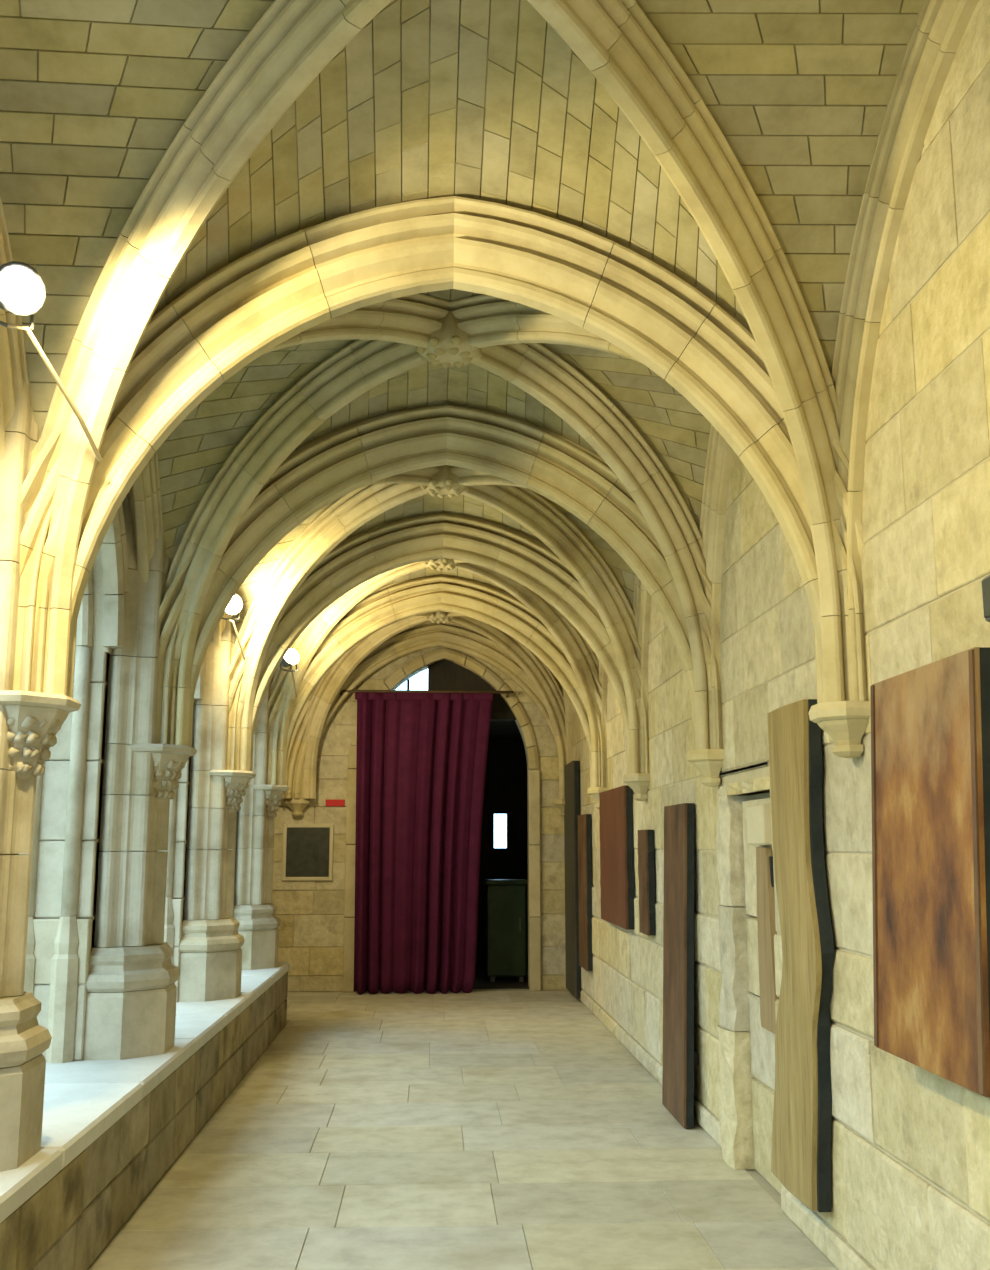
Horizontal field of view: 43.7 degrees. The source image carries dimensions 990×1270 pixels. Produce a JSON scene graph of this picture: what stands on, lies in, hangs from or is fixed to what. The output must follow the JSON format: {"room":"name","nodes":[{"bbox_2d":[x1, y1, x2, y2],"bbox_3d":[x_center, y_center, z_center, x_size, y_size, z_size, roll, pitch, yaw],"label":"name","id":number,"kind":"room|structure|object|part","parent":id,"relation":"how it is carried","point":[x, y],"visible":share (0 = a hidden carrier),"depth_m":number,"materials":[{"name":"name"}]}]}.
{"room":"cloister walkway","nodes":[
{"label":"cloister walkway","id":0,"kind":"room"},
{"bbox_2d":[0,962,289,1269],"bbox_3d":[-1.918,1.994,4.031,1.002,0.620,12.998,0,-10,-3],"label":"wall","id":1,"kind":"structure","parent":0,"point":[111,1129],"depth_m":5.07,"materials":[{"name":"stone"}]},
{"bbox_2d":[0,378,80,1171],"bbox_3d":[-1.834,-0.109,4.191,0.840,3.580,0.704,0,-10,-3],"label":"stone pier","id":2,"kind":"object","parent":1,"relation":"on","point":[30,722],"visible":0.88,"depth_m":4.01,"materials":[{"name":"stone"}]},
{"bbox_3d":[-1.759,1.261,3.962,0.596,0.198,0.596,0,-10,-3],"label":"moulding","id":3,"kind":"part","parent":2,"relation":"part of","materials":[{"name":"stone"}]},
{"bbox_2d":[127,451,163,582],"bbox_3d":[-1.722,-0.593,5.355,0.170,2.006,2.222,0,-10,-3],"label":"rib","id":4,"kind":"object","parent":2,"relation":"on","point":[144,496],"visible":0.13,"depth_m":6.16,"materials":[{"name":"stone"}]},
{"bbox_2d":[18,196,863,702],"bbox_3d":[-0.151,-0.674,4.373,3.226,1.835,0.310,0,-10,-3],"label":"arch","id":5,"kind":"object","parent":2,"relation":"on","point":[292,284],"visible":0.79,"depth_m":4.37,"materials":[{"name":"stone"}]},
{"bbox_2d":[24,495,196,1062],"bbox_3d":[-1.940,0.246,6.278,0.840,3.580,0.704,0,-10,-3],"label":"stone pier","id":6,"kind":"object","parent":1,"relation":"on","point":[101,971],"visible":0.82,"depth_m":5.91,"materials":[{"name":"stone"}]},
{"bbox_3d":[-1.866,1.616,6.049,0.596,0.198,0.596,0,-10,-3],"label":"moulding","id":7,"kind":"part","parent":6,"relation":"part of","materials":[{"name":"stone"}]},
{"bbox_2d":[212,613,228,649],"bbox_3d":[-1.830,-0.234,7.462,0.170,2.004,2.262,0,-10,-3],"label":"rib","id":8,"kind":"object","parent":6,"relation":"on","point":[216,637],"visible":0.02,"depth_m":8.31,"materials":[{"name":"stone"}]},
{"bbox_2d":[158,404,721,747],"bbox_3d":[-0.258,-0.319,6.460,3.226,1.835,0.310,0,-10,-3],"label":"arch","id":9,"kind":"object","parent":6,"relation":"on","point":[340,462],"visible":0.64,"depth_m":6.46,"materials":[{"name":"stone"}]},
{"bbox_2d":[164,615,255,1001],"bbox_3d":[-2.049,0.608,8.405,0.840,3.580,0.704,0,-10,-3],"label":"stone pier","id":10,"kind":"object","parent":1,"relation":"on","point":[200,926],"visible":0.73,"depth_m":8.07,"materials":[{"name":"stone"}]},
{"bbox_3d":[-1.974,1.977,8.176,0.596,0.198,0.596,0,-10,-3],"label":"moulding","id":11,"kind":"part","parent":10,"relation":"part of","materials":[{"name":"stone"}]},
{"bbox_2d":[221,593,244,657],"bbox_3d":[-1.759,-0.064,8.245,0.170,0.402,0.298,0,-10,-3],"label":"floodlight","id":12,"kind":"object","parent":10,"relation":"attached to","point":[235,606],"visible":0.64,"depth_m":8.17,"materials":[{"name":"grey metal"}]},
{"bbox_3d":[-1.734,0.023,8.270,0.050,0.238,0.236,-2,-10,10],"label":"rod","id":13,"kind":"part","parent":12,"relation":"part of","materials":[{"name":"white metal"}]},
{"bbox_2d":[217,512,648,765],"bbox_3d":[-0.366,0.042,8.587,3.226,1.835,0.310,0,-10,-3],"label":"arch","id":14,"kind":"object","parent":10,"relation":"on","point":[363,556],"visible":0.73,"depth_m":8.59,"materials":[{"name":"stone"}]},
{"bbox_3d":[-1.678,-0.628,1.138,0.840,3.580,0.704,0,-10,-3],"label":"stone pier","id":15,"kind":"object","parent":1,"relation":"on","visible":0},
{"bbox_2d":[0,198,30,456],"bbox_3d":[-1.591,-1.023,2.784,0.170,1.991,3.202,0,-10,-3],"label":"rib","id":16,"kind":"object","parent":15,"relation":"on","point":[13,365],"visible":0.34,"depth_m":4.09,"materials":[{"name":"stone"}]},
{"bbox_2d":[75,504,269,848],"bbox_3d":[-2.070,0.448,5.913,0.580,4.300,15.204,1,-10,-3],"label":"wall","id":17,"kind":"structure","parent":0,"point":[103,608],"depth_m":6.01,"materials":[{"name":"stone"}]},
{"bbox_2d":[228,677,289,969],"bbox_3d":[-2.151,0.946,10.394,0.840,3.580,0.704,0,-10,-3],"label":"stone pier","id":18,"kind":"object","parent":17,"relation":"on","point":[255,911],"visible":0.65,"depth_m":10.08,"materials":[{"name":"stone"}]},
{"bbox_3d":[-2.076,2.316,10.165,0.596,0.198,0.596,0,-10,-3],"label":"moulding","id":19,"kind":"part","parent":18,"relation":"part of","materials":[{"name":"stone"}]},
{"bbox_2d":[280,648,299,697],"bbox_3d":[-1.639,0.305,10.014,0.161,0.330,0.658,0,-10,-3],"label":"floodlight","id":20,"kind":"object","parent":18,"relation":"attached to","point":[292,657],"visible":0.79,"depth_m":9.76,"materials":[{"name":"grey metal"}]},
{"bbox_3d":[-1.637,0.377,10.035,0.025,0.194,0.593,0,-10,-3],"label":"rod","id":21,"kind":"part","parent":20,"relation":"part of","materials":[{"name":"grey metal"}]},
{"bbox_2d":[268,575,607,767],"bbox_3d":[-0.468,0.381,10.576,3.226,1.835,0.310,0,-10,-3],"label":"arch","id":22,"kind":"object","parent":18,"relation":"on","point":[485,603],"visible":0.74,"depth_m":10.58,"materials":[{"name":"stone"}]},
{"bbox_2d":[270,644,568,991],"bbox_3d":[-0.854,1.720,13.398,4.250,4.300,0.454,0,-10,-3],"label":"wall","id":23,"kind":"structure","parent":0,"point":[310,913],"depth_m":13.06,"materials":[{"name":"stone"}]},
{"bbox_2d":[285,798,309,816],"bbox_3d":[-2.082,1.819,13.008,0.252,0.185,0.206,0,-10,-3],"label":"corbel","id":24,"kind":"object","parent":23,"relation":"attached to","point":[297,805],"visible":1,"depth_m":12.96,"materials":[{"name":"stone"}]},
{"bbox_2d":[282,824,333,880],"bbox_3d":[-1.971,2.287,13.003,0.530,0.590,0.030,0,-10,-3],"label":"wall plaque","id":25,"kind":"object","parent":23,"relation":"attached to","point":[307,851],"visible":1,"depth_m":12.99,"materials":[{"name":"stone"}]},
{"bbox_2d":[326,800,344,805],"bbox_3d":[-1.696,1.782,13.107,0.200,0.070,0.018,0,-10,-3],"label":"sign","id":26,"kind":"object","parent":23,"relation":"attached to","point":[328,802],"visible":1,"depth_m":13.10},
{"bbox_2d":[283,621,556,798],"bbox_3d":[-0.602,0.769,13.225,3.346,1.956,0.310,0,-10,-3],"label":"arch","id":27,"kind":"object","parent":23,"relation":"attached to","point":[452,635],"visible":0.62,"depth_m":13.24,"materials":[{"name":"stone"}]},
{"bbox_2d":[340,690,513,697],"bbox_3d":[-0.744,0.633,13.273,1.880,0.061,0.176,0,-10,-3],"label":"curtain rod","id":28,"kind":"object","parent":23,"relation":"attached to","point":[507,693],"visible":0.79,"depth_m":13.19,"materials":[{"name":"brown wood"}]},
{"bbox_2d":[354,692,492,994],"bbox_3d":[-0.749,2.141,12.901,1.458,3.097,0.191,0,-10,-3],"label":"curtain","id":29,"kind":"object","parent":28,"relation":"hanging from","point":[421,758],"visible":1,"depth_m":12.89,"materials":[{"name":"fabric"}]},
{"bbox_2d":[343,648,540,991],"bbox_3d":[-0.548,1.920,13.153,2.060,3.623,0.100,0,-10,-3],"label":"door frame","id":30,"kind":"structure","parent":23,"relation":"in","point":[399,675],"depth_m":13.10,"materials":[{"name":"stone"}]},
{"bbox_2d":[407,659,516,719],"bbox_3d":[-0.561,0.592,13.627,1.880,0.681,0.090,0,-10,-3],"label":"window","id":31,"kind":"structure","parent":23,"relation":"in","point":[444,674],"depth_m":13.62,"materials":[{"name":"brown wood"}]},
{"bbox_3d":[-0.246,0.551,13.651,0.990,0.591,0.050,0,-10,-3],"label":"panel","id":32,"kind":"part","parent":31,"relation":"part of","materials":[{"name":"brown wood"}]},
{"bbox_2d":[473,720,528,988],"bbox_3d":[-0.724,2.569,14.659,3.550,3.050,2.800,0,-10,-3],"label":"doorway","id":33,"kind":"object","parent":23,"relation":"in","point":[505,789],"visible":0.22,"depth_m":16.00,"materials":[{"name":"paint"}]},
{"bbox_2d":[492,811,508,849],"bbox_3d":[0.069,2.544,16.037,0.230,0.500,0.086,0,-10,-3],"label":"window","id":34,"kind":"structure","parent":33,"relation":"attached to","point":[493,812],"depth_m":16.00,"materials":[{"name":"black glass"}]},
{"bbox_2d":[484,879,527,981],"bbox_3d":[0.121,3.332,13.961,0.480,1.110,0.445,0,-10,-3],"label":"base cabinet","id":35,"kind":"object","parent":33,"relation":"in","point":[505,943],"visible":1,"depth_m":13.77,"materials":[{"name":"paint"}]},
{"bbox_3d":[0.120,2.810,14.052,0.480,0.050,0.440,0,-10,-3],"label":"lid","id":36,"kind":"part","parent":35,"relation":"part of","materials":[{"name":"black plastic"}]},
{"bbox_2d":[0,0,924,701],"bbox_3d":[-0.298,-0.299,7.280,3.388,1.980,12.324,0,-10,-3],"label":"ceiling","id":37,"kind":"structure","parent":0,"point":[485,100],"depth_m":3.94,"materials":[{"name":"stone"}]},
{"bbox_2d":[37,0,391,694],"bbox_3d":[-0.073,-0.978,2.854,0.200,1.926,4.392,9,-13,-43],"label":"rib","id":38,"kind":"object","parent":37,"relation":"attached to","point":[292,42],"visible":0.9,"depth_m":3.84,"materials":[{"name":"stone"}]},
{"bbox_2d":[0,261,101,461],"bbox_3d":[-1.336,-0.832,3.822,0.157,0.396,0.693,-2,-10,14],"label":"floodlight","id":39,"kind":"object","parent":38,"relation":"attached to","point":[22,288],"visible":1,"depth_m":3.58,"materials":[{"name":"grey metal"}]},
{"bbox_3d":[-1.354,-0.747,3.868,0.053,0.244,0.590,-2,-10,10],"label":"rod","id":40,"kind":"part","parent":39,"relation":"part of","materials":[{"name":"white metal"}]},
{"bbox_2d":[13,294,709,749],"bbox_3d":[-0.204,-0.541,5.424,3.720,1.926,0.200,8,-13,-39],"label":"rib","id":41,"kind":"object","parent":37,"relation":"attached to","point":[533,368],"visible":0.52,"depth_m":5.92,"materials":[{"name":"stone"}]},
{"bbox_2d":[415,312,482,367],"bbox_3d":[-0.204,-1.317,5.556,0.291,0.181,0.291,7,-12,-36],"label":"boss","id":42,"kind":"object","parent":41,"relation":"attached to","point":[448,346],"visible":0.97,"depth_m":5.46,"materials":[{"name":"stone"}]},
{"bbox_2d":[156,467,640,773],"bbox_3d":[-0.312,-0.183,7.531,3.745,1.926,0.200,8,-13,-40],"label":"rib","id":43,"kind":"object","parent":37,"relation":"attached to","point":[525,506],"visible":0.42,"depth_m":8.21,"materials":[{"name":"stone"}]},
{"bbox_2d":[420,465,468,497],"bbox_3d":[-0.312,-0.959,7.663,0.291,0.181,0.291,7,-12,-36],"label":"boss","id":44,"kind":"object","parent":43,"relation":"attached to","point":[443,483],"visible":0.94,"depth_m":7.56,"materials":[{"name":"stone"}]},
{"bbox_2d":[227,560,600,786],"bbox_3d":[-0.417,0.167,9.589,3.661,1.926,0.200,8,-12,-38],"label":"rib","id":45,"kind":"object","parent":37,"relation":"attached to","point":[578,652],"visible":0.32,"depth_m":10.35,"materials":[{"name":"stone"}]},
{"bbox_2d":[423,558,460,570],"bbox_3d":[-0.417,-0.609,9.721,0.291,0.181,0.291,7,-12,-36],"label":"boss","id":46,"kind":"object","parent":45,"relation":"attached to","point":[440,564],"visible":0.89,"depth_m":9.64,"materials":[{"name":"stone"}]},
{"bbox_2d":[266,612,566,798],"bbox_3d":[-0.535,0.560,11.903,0.200,1.926,4.087,-9,-13,42],"label":"rib","id":47,"kind":"object","parent":37,"relation":"attached to","point":[552,697],"visible":0.41,"depth_m":12.85,"materials":[{"name":"stone"}]},
{"bbox_2d":[302,612,607,798],"bbox_3d":[-0.535,0.560,11.903,4.087,1.926,0.200,-8,-13,41],"label":"rib","id":48,"kind":"object","parent":37,"relation":"attached to","point":[330,684],"visible":0.46,"depth_m":12.84,"materials":[{"name":"stone"}]},
{"bbox_2d":[424,611,455,623],"bbox_3d":[-0.535,-0.215,12.034,0.291,0.181,0.291,7,-12,-36],"label":"boss","id":49,"kind":"object","parent":48,"relation":"attached to","point":[439,616],"visible":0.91,"depth_m":11.94,"materials":[{"name":"stone"}]},
{"bbox_2d":[270,559,648,784],"bbox_3d":[-0.417,0.167,9.589,3.661,1.926,0.200,-6,-11,32],"label":"rib","id":50,"kind":"object","parent":37,"relation":"attached to","point":[311,638],"visible":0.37,"depth_m":10.27,"materials":[{"name":"stone"}]},
{"bbox_2d":[232,466,722,770],"bbox_3d":[-0.312,-0.183,7.531,3.745,1.926,0.200,-7,-12,34],"label":"rib","id":51,"kind":"object","parent":37,"relation":"attached to","point":[351,511],"visible":0.44,"depth_m":8.18,"materials":[{"name":"stone"}]},
{"bbox_2d":[164,294,866,744],"bbox_3d":[-0.204,-0.541,5.424,3.720,1.926,0.200,-7,-12,34],"label":"rib","id":52,"kind":"object","parent":37,"relation":"attached to","point":[362,365],"visible":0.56,"depth_m":5.94,"materials":[{"name":"stone"}]},
{"bbox_2d":[527,0,847,701],"bbox_3d":[-0.073,-0.978,2.854,0.200,1.926,4.392,-8,-12,38],"label":"rib","id":53,"kind":"object","parent":37,"relation":"attached to","point":[615,40],"visible":0.91,"depth_m":3.90,"materials":[{"name":"stone"}]},
{"bbox_2d":[87,989,837,1269],"bbox_3d":[-0.359,2.482,5.298,3.350,0.121,15.700,0,-10,-3],"label":"floor","id":54,"kind":"structure","parent":0,"point":[479,1129],"depth_m":5.89,"materials":[{"name":"beige stone"}]},
{"bbox_2d":[662,803,698,1127],"bbox_3d":[1.048,1.837,7.044,0.111,1.720,0.628,0,-10,-3],"label":"board","id":55,"kind":"object","parent":54,"relation":"on","point":[680,1056],"visible":1,"depth_m":6.88,"materials":[{"name":"brown wood"}]},
{"bbox_2d":[572,0,989,1269],"bbox_3d":[1.390,0.426,5.788,0.542,4.300,15.800,0,-10,-3],"label":"wall","id":56,"kind":"structure","parent":0,"point":[910,1144],"depth_m":4.20,"materials":[{"name":"stone"}]},
{"bbox_2d":[553,799,564,816],"bbox_3d":[0.719,1.842,13.147,0.181,0.185,0.206,0,-10,-3],"label":"corbel","id":57,"kind":"object","parent":56,"relation":"attached to","point":[560,803],"visible":0.44,"depth_m":13.11,"materials":[{"name":"stone"}]},
{"bbox_2d":[562,687,572,764],"bbox_3d":[0.858,0.538,11.977,0.170,1.994,2.782,0,-10,-3],"label":"rib","id":58,"kind":"object","parent":56,"relation":"attached to","point":[567,703],"visible":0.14,"depth_m":13.11,"materials":[{"name":"stone"}]},
{"bbox_2d":[564,761,581,997],"bbox_3d":[0.791,2.457,12.572,0.066,2.290,0.900,0,-10,-3],"label":"panel","id":59,"kind":"object","parent":56,"relation":"attached to","point":[572,794],"visible":0.94,"depth_m":12.33,"materials":[{"name":"brown wood"}]},
{"bbox_2d":[578,814,592,970],"bbox_3d":[0.843,2.385,11.520,0.066,1.400,0.582,0,-10,-3],"label":"board","id":60,"kind":"object","parent":56,"relation":"attached to","point":[584,821],"visible":1,"depth_m":11.34,"materials":[{"name":"brown wood"}]},
{"bbox_2d":[587,787,607,808],"bbox_3d":[0.865,1.388,10.472,0.161,0.185,0.252,0,-10,-3],"label":"corbel","id":61,"kind":"object","parent":56,"relation":"attached to","point":[594,792],"visible":0.44,"depth_m":10.41,"materials":[{"name":"stone"}]},
{"bbox_2d":[595,654,607,751],"bbox_3d":[0.976,0.138,9.665,0.170,2.009,2.122,0,-10,-3],"label":"rib","id":62,"kind":"object","parent":56,"relation":"attached to","point":[602,674],"visible":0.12,"depth_m":10.47,"materials":[{"name":"stone"}]},
{"bbox_2d":[599,785,634,929],"bbox_3d":[0.942,1.724,9.630,0.065,1.030,1.384,0,-10,-3],"label":"panel","id":63,"kind":"object","parent":56,"relation":"attached to","point":[617,884],"visible":0.99,"depth_m":9.33,"materials":[{"name":"brown wood"}]},
{"bbox_2d":[623,773,649,800],"bbox_3d":[0.967,1.049,8.483,0.161,0.185,0.252,0,-10,-3],"label":"corbel","id":64,"kind":"object","parent":56,"relation":"attached to","point":[638,782],"visible":1,"depth_m":8.42,"materials":[{"name":"stone"}]},
{"bbox_2d":[633,574,650,772],"bbox_3d":[1.081,-0.210,7.607,0.170,2.004,2.262,0,-10,-3],"label":"rib","id":65,"kind":"object","parent":56,"relation":"attached to","point":[642,598],"visible":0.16,"depth_m":8.46,"materials":[{"name":"stone"}]},
{"bbox_2d":[638,830,655,934],"bbox_3d":[1.015,1.645,8.242,0.061,0.680,0.341,0,-10,-3],"label":"board","id":66,"kind":"object","parent":56,"relation":"attached to","point":[646,872],"visible":1,"depth_m":8.12,"materials":[{"name":"brown wood"}]},
{"bbox_2d":[686,749,723,786],"bbox_3d":[1.075,0.688,6.357,0.161,0.185,0.252,0,-10,-3],"label":"corbel","id":67,"kind":"object","parent":56,"relation":"attached to","point":[709,762],"visible":1,"depth_m":6.29,"materials":[{"name":"stone"}]},
{"bbox_2d":[700,424,732,748],"bbox_3d":[1.189,-0.569,5.500,0.170,2.006,2.222,0,-10,-3],"label":"rib","id":68,"kind":"object","parent":56,"relation":"attached to","point":[719,452],"visible":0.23,"depth_m":6.30,"materials":[{"name":"stone"}]},
{"bbox_2d":[756,847,778,1033],"bbox_3d":[1.216,1.342,5.476,0.045,0.790,0.290,0,-10,-3],"label":"board","id":69,"kind":"object","parent":56,"relation":"attached to","point":[766,925],"visible":0.7,"depth_m":5.47,"materials":[{"name":"brown wood"}]},
{"bbox_2d":[767,699,834,1211],"bbox_3d":[1.169,1.210,4.819,0.077,1.850,0.739,0,-10,-3],"label":"plank","id":70,"kind":"object","parent":56,"relation":"attached to","point":[802,1113],"visible":1,"depth_m":4.63,"materials":[{"name":"beige wood"}]},
{"bbox_2d":[808,701,869,757],"bbox_3d":[1.182,0.333,4.269,0.161,0.185,0.252,0,-10,-3],"label":"corbel","id":71,"kind":"object","parent":56,"relation":"attached to","point":[845,722],"visible":0.98,"depth_m":4.21,"materials":[{"name":"stone"}]},
{"bbox_2d":[831,0,978,700],"bbox_3d":[1.320,-0.999,2.929,0.170,1.991,3.202,0,-10,-3],"label":"rib","id":72,"kind":"object","parent":56,"relation":"attached to","point":[933,45],"visible":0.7,"depth_m":3.99,"materials":[{"name":"stone"}]},
{"bbox_2d":[870,647,989,1096],"bbox_3d":[1.226,0.636,3.443,0.132,1.100,0.750,0,-10,-3],"label":"panel","id":73,"kind":"object","parent":56,"relation":"attached to","point":[930,723],"visible":1,"depth_m":3.35,"materials":[{"name":"brown wood"}]},
{"bbox_2d":[982,575,989,621],"bbox_3d":[1.289,-0.103,3.125,0.054,0.120,0.150,0,-10,-3],"label":"wall box","id":74,"kind":"object","parent":56,"relation":"attached to","point":[986,581],"visible":1,"depth_m":3.17,"materials":[{"name":"grey metal"}]}
]}

